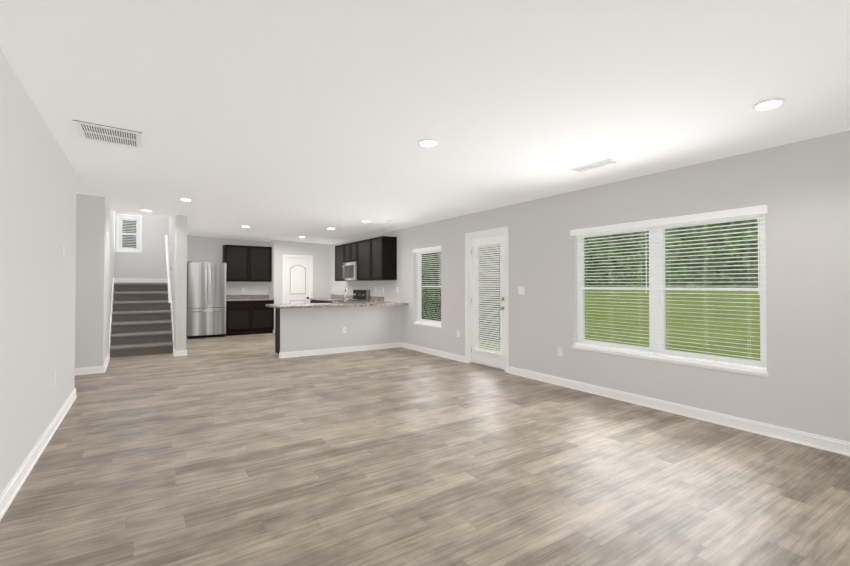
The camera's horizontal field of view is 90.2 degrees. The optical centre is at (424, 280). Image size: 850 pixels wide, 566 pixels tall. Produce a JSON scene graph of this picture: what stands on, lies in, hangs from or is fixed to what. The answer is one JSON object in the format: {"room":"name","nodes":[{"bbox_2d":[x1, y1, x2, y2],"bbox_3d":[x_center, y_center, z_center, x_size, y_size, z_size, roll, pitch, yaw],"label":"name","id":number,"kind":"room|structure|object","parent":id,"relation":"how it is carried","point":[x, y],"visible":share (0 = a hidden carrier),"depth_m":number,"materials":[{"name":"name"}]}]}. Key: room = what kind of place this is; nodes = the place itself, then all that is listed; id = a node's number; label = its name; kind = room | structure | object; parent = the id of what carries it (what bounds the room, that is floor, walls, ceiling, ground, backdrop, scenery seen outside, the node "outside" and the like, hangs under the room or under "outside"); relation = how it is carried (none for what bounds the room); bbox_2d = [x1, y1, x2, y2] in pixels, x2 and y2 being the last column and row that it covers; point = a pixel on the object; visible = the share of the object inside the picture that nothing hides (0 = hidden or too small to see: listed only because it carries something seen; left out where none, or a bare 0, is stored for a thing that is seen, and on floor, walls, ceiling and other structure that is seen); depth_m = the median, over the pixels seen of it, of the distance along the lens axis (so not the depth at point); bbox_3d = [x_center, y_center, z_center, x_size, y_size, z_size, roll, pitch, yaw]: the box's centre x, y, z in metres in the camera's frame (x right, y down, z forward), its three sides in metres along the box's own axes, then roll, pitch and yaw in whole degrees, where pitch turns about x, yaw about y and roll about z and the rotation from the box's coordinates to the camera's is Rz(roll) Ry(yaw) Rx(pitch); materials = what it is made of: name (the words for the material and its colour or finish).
{"room":"empty living room","nodes":[
{"label":"empty living room","id":0,"kind":"room"},
{"bbox_2d":[0,48,79,494],"bbox_3d":[-2.008,-0.035,1.715,0.120,2.660,7.390,0,-1,-33],"label":"wall","id":1,"kind":"structure","parent":0,"point":[54,306],"depth_m":2.99,"materials":[{"name":"grey paint"}]},
{"bbox_2d":[0,388,76,520],"bbox_3d":[-1.987,1.245,1.800,0.022,0.100,7.292,0,-1,-33],"label":"baseboard","id":2,"kind":"structure","parent":1,"relation":"attached to","point":[11,490],"depth_m":2.95,"materials":[{"name":"white wood"}]},
{"bbox_2d":[76,194,83,367],"bbox_3d":[-5.401,0.009,5.784,1.170,2.660,0.120,0,-1,-33],"label":"wall","id":3,"kind":"structure","parent":0,"point":[79,283],"depth_m":6.04,"materials":[{"name":"grey paint"}]},
{"bbox_2d":[75,366,99,374],"bbox_3d":[-5.300,1.288,5.752,1.380,0.100,0.022,0,-1,-33],"label":"baseboard","id":4,"kind":"structure","parent":3,"relation":"attached to","point":[85,370],"depth_m":6.06,"materials":[{"name":"white wood"}]},
{"bbox_2d":[84,195,119,366],"bbox_3d":[-5.961,-0.640,7.938,0.203,4.003,4.320,0,-1,-33],"label":"wall","id":5,"kind":"structure","parent":0,"point":[101,258],"depth_m":6.15,"materials":[{"name":"grey paint"}]},
{"bbox_2d":[100,353,109,372],"bbox_3d":[-5.108,1.300,6.801,0.050,0.100,1.562,0,-1,-33],"label":"baseboard","id":6,"kind":"structure","parent":5,"relation":"attached to","point":[103,368],"depth_m":6.39,"materials":[{"name":"white wood"}]},
{"bbox_2d":[120,216,167,282],"bbox_3d":[-6.627,-0.615,9.996,0.930,4.000,0.150,0,-1,-33],"label":"wall","id":7,"kind":"structure","parent":0,"point":[151,263],"depth_m":10.00,"materials":[{"name":"grey paint"}]},
{"bbox_2d":[116,214,141,252],"bbox_3d":[-6.867,-1.083,9.829,0.490,0.880,0.164,0,-1,-33],"label":"window","id":8,"kind":"structure","parent":7,"relation":"in","point":[118,239],"depth_m":9.82,"materials":[{"name":"white plastic"}]},
{"bbox_2d":[119,216,139,250],"bbox_3d":[-6.857,-1.085,9.813,0.392,0.783,0.046,0,-1,-33],"label":"window blinds","id":9,"kind":"object","parent":8,"relation":"attached to","point":[125,217],"visible":0.9,"depth_m":9.81,"materials":[{"name":"white plastic"}]},
{"bbox_2d":[112,211,175,219],"bbox_3d":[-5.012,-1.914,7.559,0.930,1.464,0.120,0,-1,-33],"label":"wall","id":10,"kind":"structure","parent":0,"point":[117,212],"depth_m":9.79,"materials":[{"name":"grey paint"}]},
{"bbox_2d":[168,215,187,350],"bbox_3d":[-5.314,-0.626,9.040,0.170,4.000,3.330,0,-1,-33],"label":"wall","id":11,"kind":"structure","parent":0,"point":[177,229],"depth_m":7.66,"materials":[{"name":"grey paint"}]},
{"bbox_2d":[165,235,173,302],"bbox_3d":[-5.238,-0.305,8.674,0.097,1.470,2.067,0,-1,-33],"label":"handrail","id":12,"kind":"object","parent":11,"relation":"attached to","point":[168,271],"visible":0.98,"depth_m":8.50,"materials":[{"name":"white wood"}]},
{"bbox_2d":[188,235,267,294],"bbox_3d":[-4.714,-0.598,11.555,3.940,4.000,0.150,0,-1,-33],"label":"wall","id":13,"kind":"structure","parent":0,"point":[202,249],"depth_m":11.06,"materials":[{"name":"grey paint"}]},
{"bbox_2d":[223,245,271,281],"bbox_3d":[-4.717,-0.442,11.252,1.165,0.940,0.345,0,-1,-33],"label":"upper cabinet","id":14,"kind":"object","parent":13,"relation":"attached to","point":[248,263],"visible":0.88,"depth_m":11.09,"materials":[{"name":"black wood"}]},
{"bbox_2d":[268,241,271,297],"bbox_3d":[-4.140,0.072,11.567,0.140,2.660,0.390,0,-1,-33],"label":"wall","id":15,"kind":"structure","parent":0,"point":[270,242],"depth_m":11.58,"materials":[{"name":"grey paint"}]},
{"bbox_2d":[272,240,331,331],"bbox_3d":[-3.406,0.074,11.733,1.550,2.660,0.120,0,-1,-33],"label":"wall","id":16,"kind":"structure","parent":0,"point":[319,252],"depth_m":11.67,"materials":[{"name":"grey paint"}]},
{"bbox_2d":[283,254,312,303],"bbox_3d":[-3.500,0.352,11.638,0.830,2.099,0.168,0,-1,-33],"label":"pantry door","id":17,"kind":"structure","parent":16,"relation":"in","point":[297,278],"depth_m":11.62,"materials":[{"name":"white wood"}]},
{"bbox_2d":[280,305,399,351],"bbox_3d":[-1.532,0.926,8.108,2.400,0.875,0.120,0,-1,-33],"label":"wall","id":18,"kind":"structure","parent":0,"point":[301,329],"depth_m":7.96,"materials":[{"name":"grey paint"}]},
{"bbox_2d":[280,342,399,357],"bbox_3d":[-1.494,1.313,8.044,2.442,0.100,0.022,0,-1,-33],"label":"baseboard","id":19,"kind":"structure","parent":18,"relation":"attached to","point":[388,345],"depth_m":7.94,"materials":[{"name":"white wood"}]},
{"bbox_2d":[0,333,849,565],"bbox_3d":[-2.027,1.384,5.328,6.620,0.100,13.470,0,-1,-33],"label":"floor","id":20,"kind":"structure","parent":0,"point":[246,450],"depth_m":2.82,"materials":[{"name":"brown wood"}]},
{"bbox_2d":[110,282,172,357],"bbox_3d":[-5.875,0.705,8.777,1.004,1.330,2.684,0,-1,-33],"label":"stairs","id":21,"kind":"structure","parent":20,"relation":"on","point":[141,323],"depth_m":8.26,"materials":[{"name":"grey carpet"}]},
{"bbox_2d":[109,278,173,357],"bbox_3d":[-5.858,0.655,8.751,1.036,1.429,2.748,0,-1,-33],"label":"stair skirt board","id":22,"kind":"object","parent":21,"relation":"attached to","point":[132,280],"visible":0.4,"depth_m":9.62,"materials":[{"name":"white wood"}]},
{"bbox_2d":[186,261,225,338],"bbox_3d":[-5.421,0.470,10.466,0.835,1.838,0.812,0,-1,-33],"label":"fridge","id":23,"kind":"object","parent":20,"relation":"on","point":[206,300],"visible":0.96,"depth_m":10.16,"materials":[{"name":"grey metal"}]},
{"bbox_2d":[225,295,273,335],"bbox_3d":[-4.642,0.889,11.115,1.174,1.014,0.633,0,-1,-33],"label":"base cabinet","id":24,"kind":"object","parent":20,"relation":"on","point":[249,314],"visible":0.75,"depth_m":10.89,"materials":[{"name":"black wood"}]},
{"bbox_2d":[275,309,279,353],"bbox_3d":[-2.458,0.944,7.941,0.527,0.834,0.615,0,-1,-33],"label":"base cabinet","id":25,"kind":"object","parent":20,"relation":"on","point":[277,311],"depth_m":7.92,"materials":[{"name":"black wood"}]},
{"bbox_2d":[270,301,408,308],"bbox_3d":[-1.667,0.491,8.243,2.518,0.080,1.044,0,-1,-33],"label":"countertop","id":26,"kind":"structure","parent":25,"relation":"on","point":[341,304],"depth_m":7.88,"materials":[{"name":"beige stone"}]},
{"bbox_2d":[344,288,348,301],"bbox_3d":[-1.595,0.308,8.738,0.108,0.294,0.188,0,-1,-33],"label":"faucet","id":27,"kind":"object","parent":26,"relation":"on","point":[345,300],"visible":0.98,"depth_m":8.78,"materials":[{"name":"silver metal"}]},
{"bbox_2d":[310,294,383,302],"bbox_3d":[-2.044,0.882,10.524,0.633,1.014,3.183,0,-1,-33],"label":"countertop","id":28,"kind":"structure","parent":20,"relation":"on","point":[341,297],"depth_m":10.77,"materials":[{"name":"beige stone"}]},
{"bbox_2d":[332,290,369,302],"bbox_3d":[-1.793,0.803,10.069,0.712,1.165,0.760,0,-1,-33],"label":"range","id":29,"kind":"object","parent":20,"relation":"on","point":[361,295],"visible":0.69,"depth_m":10.02,"materials":[{"name":"silver metal"}]},
{"bbox_2d":[0,0,849,243],"bbox_3d":[-2.027,-1.934,5.364,6.620,1.664,13.470,0,-1,-33],"label":"ceiling","id":30,"kind":"structure","parent":0,"point":[311,121],"depth_m":2.77,"materials":[{"name":"white paint"}]},
{"bbox_2d":[73,120,141,148],"bbox_3d":[-2.691,-1.240,3.622,0.447,0.024,0.473,0,-1,-33],"label":"ceiling vent","id":31,"kind":"object","parent":30,"relation":"in","point":[104,134],"visible":0.98,"depth_m":3.59,"materials":[{"name":"grey metal"}]},
{"bbox_2d":[178,198,192,200],"bbox_3d":[-3.535,-1.193,6.250,0.184,0.014,0.184,0,-1,-33],"label":"recessed light","id":32,"kind":"object","parent":30,"relation":"in","point":[184,199],"visible":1,"depth_m":6.22,"materials":[{"name":"white"}]},
{"bbox_2d":[417,139,438,146],"bbox_3d":[0.026,-1.182,3.644,0.184,0.014,0.184,0,-1,-33],"label":"recessed light","id":33,"kind":"object","parent":30,"relation":"in","point":[428,142],"visible":0.98,"depth_m":3.62,"materials":[{"name":"white plastic"}]},
{"bbox_2d":[571,158,620,172],"bbox_3d":[1.676,-1.131,4.186,0.150,0.016,0.461,0,-1,-33],"label":"ceiling vent","id":34,"kind":"object","parent":30,"relation":"in","point":[611,161],"visible":1,"depth_m":4.15,"materials":[{"name":"white metal"}]},
{"bbox_2d":[751,98,786,110],"bbox_3d":[2.258,-1.155,2.784,0.184,0.014,0.184,0,-1,-33],"label":"recessed light","id":35,"kind":"object","parent":30,"relation":"in","point":[768,104],"visible":1,"depth_m":2.77,"materials":[{"name":"white plastic"}]},
{"bbox_2d":[328,130,849,441],"bbox_3d":[0.674,0.024,7.122,0.152,2.660,13.470,0,-1,-33],"label":"wall","id":36,"kind":"structure","parent":0,"point":[804,186],"depth_m":4.02,"materials":[{"name":"grey paint"}]},
{"bbox_2d":[335,244,342,279],"bbox_3d":[-1.998,-0.442,10.730,0.345,0.910,0.654,0,-1,-33],"label":"upper cabinet","id":37,"kind":"object","parent":36,"relation":"attached to","point":[339,248],"depth_m":10.72,"materials":[{"name":"black wood"}]},
{"bbox_2d":[343,244,346,262],"bbox_3d":[-1.729,-0.668,10.324,0.345,0.468,0.435,0,-1,-33],"label":"upper cabinet","id":38,"kind":"object","parent":36,"relation":"attached to","point":[344,245],"depth_m":10.36,"materials":[{"name":"black wood"}]},
{"bbox_2d":[347,242,354,261],"bbox_3d":[-1.548,-0.671,10.050,0.345,0.468,0.435,0,-1,-33],"label":"upper cabinet","id":39,"kind":"object","parent":36,"relation":"attached to","point":[350,247],"depth_m":10.05,"materials":[{"name":"black wood"}]},
{"bbox_2d":[342,262,357,280],"bbox_3d":[-1.682,-0.215,10.154,0.445,0.433,0.756,0,-1,-33],"label":"microwave","id":40,"kind":"object","parent":39,"relation":"attached to","point":[349,271],"visible":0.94,"depth_m":9.99,"materials":[{"name":"silver metal"}]},
{"bbox_2d":[355,240,366,279],"bbox_3d":[-1.234,-0.455,9.570,0.345,0.910,0.821,0,-1,-33],"label":"upper cabinet","id":41,"kind":"object","parent":36,"relation":"attached to","point":[360,246],"depth_m":9.58,"materials":[{"name":"black wood"}]},
{"bbox_2d":[367,236,396,279],"bbox_3d":[-0.904,-0.460,9.069,0.345,0.910,0.608,0,-1,-33],"label":"upper cabinet","id":42,"kind":"object","parent":36,"relation":"attached to","point":[375,258],"depth_m":8.87,"materials":[{"name":"black wood"}]},
{"bbox_2d":[413,250,441,328],"bbox_3d":[0.089,0.129,7.994,0.160,1.468,0.954,0,-1,-33],"label":"window","id":43,"kind":"structure","parent":36,"relation":"in","point":[420,273],"depth_m":8.22,"materials":[{"name":"white plastic"}]},
{"bbox_2d":[413,246,440,325],"bbox_3d":[0.058,0.101,7.973,0.093,1.430,0.954,0,-1,-33],"label":"window blinds","id":44,"kind":"object","parent":43,"relation":"attached to","point":[436,248],"visible":0.79,"depth_m":7.91,"materials":[{"name":"white plastic"}]},
{"bbox_2d":[400,342,464,362],"bbox_3d":[0.100,1.311,7.824,0.022,0.100,2.045,0,-1,-33],"label":"baseboard","id":45,"kind":"structure","parent":36,"relation":"attached to","point":[443,354],"depth_m":7.71,"materials":[{"name":"white wood"}]},
{"bbox_2d":[465,226,508,372],"bbox_3d":[0.997,0.282,6.602,0.178,2.129,0.990,0,-1,-33],"label":"patio door","id":46,"kind":"structure","parent":36,"relation":"in","point":[489,360],"depth_m":6.62,"materials":[{"name":"white wood"}]},
{"bbox_2d":[473,239,500,354],"bbox_3d":[0.955,0.247,6.575,0.043,1.732,0.612,0,-1,-33],"label":"door blinds","id":47,"kind":"object","parent":46,"relation":"attached to","point":[480,270],"visible":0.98,"depth_m":6.56,"materials":[{"name":"white plastic"}]},
{"bbox_2d":[518,286,524,294],"bbox_3d":[1.349,0.140,5.943,0.016,0.114,0.116,0,-1,-33],"label":"light switch","id":48,"kind":"object","parent":36,"relation":"attached to","point":[521,290],"visible":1,"depth_m":5.94,"materials":[{"name":"white plastic"}]},
{"bbox_2d":[558,347,561,355],"bbox_3d":[1.716,0.904,5.386,0.008,0.114,0.070,0,-1,-33],"label":"outlet","id":49,"kind":"object","parent":36,"relation":"attached to","point":[559,351],"visible":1,"depth_m":5.38,"materials":[{"name":"white plastic"}]},
{"bbox_2d":[571,214,768,376],"bbox_3d":[2.419,0.103,4.457,0.160,1.453,1.984,0,-1,-33],"label":"window","id":50,"kind":"structure","parent":36,"relation":"in","point":[654,307],"depth_m":4.42,"materials":[{"name":"white plastic"}]},
{"bbox_2d":[575,227,653,354],"bbox_3d":[2.129,0.086,4.856,0.063,1.402,0.954,0,-1,-33],"label":"window blinds","id":51,"kind":"object","parent":50,"relation":"attached to","point":[612,347],"visible":0.75,"depth_m":4.79,"materials":[{"name":"white plastic"}]},
{"bbox_2d":[570,205,766,370],"bbox_3d":[2.388,0.075,4.437,0.093,1.415,1.990,0,-1,-33],"label":"window blinds","id":52,"kind":"object","parent":50,"relation":"attached to","point":[742,212],"visible":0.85,"depth_m":4.02,"materials":[{"name":"white plastic"}]},
{"bbox_2d":[508,366,849,455],"bbox_3d":[2.728,1.267,3.836,0.022,0.100,5.505,0,-1,-33],"label":"baseboard","id":53,"kind":"structure","parent":36,"relation":"attached to","point":[795,436],"depth_m":3.97,"materials":[{"name":"white wood"}]},
{"label":"outside","id":54,"kind":"structure","parent":0,"visible":0},
{"bbox_2d":[122,220,135,247],"bbox_3d":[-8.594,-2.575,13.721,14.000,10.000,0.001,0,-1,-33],"label":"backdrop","id":55,"kind":"structure","parent":54,"point":[126,237],"depth_m":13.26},
{"bbox_2d":[479,289,760,360],"bbox_3d":[6.312,0.999,11.288,13.840,1.500,36.000,0,-1,-33],"label":"lawn","id":56,"kind":"structure","parent":54,"point":[676,320],"depth_m":10.77,"materials":[{"name":"green plant"}]},
{"bbox_2d":[422,244,499,341],"bbox_3d":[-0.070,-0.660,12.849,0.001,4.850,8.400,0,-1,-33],"label":"hedge","id":57,"kind":"object","parent":56,"relation":"on","point":[425,274],"depth_m":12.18,"materials":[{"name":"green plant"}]},
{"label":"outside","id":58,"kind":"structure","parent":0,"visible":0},
{"bbox_2d":[584,219,759,287],"bbox_3d":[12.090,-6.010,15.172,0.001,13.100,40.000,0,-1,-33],"label":"trees","id":59,"kind":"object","parent":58,"point":[735,281],"depth_m":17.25,"materials":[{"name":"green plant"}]}
]}

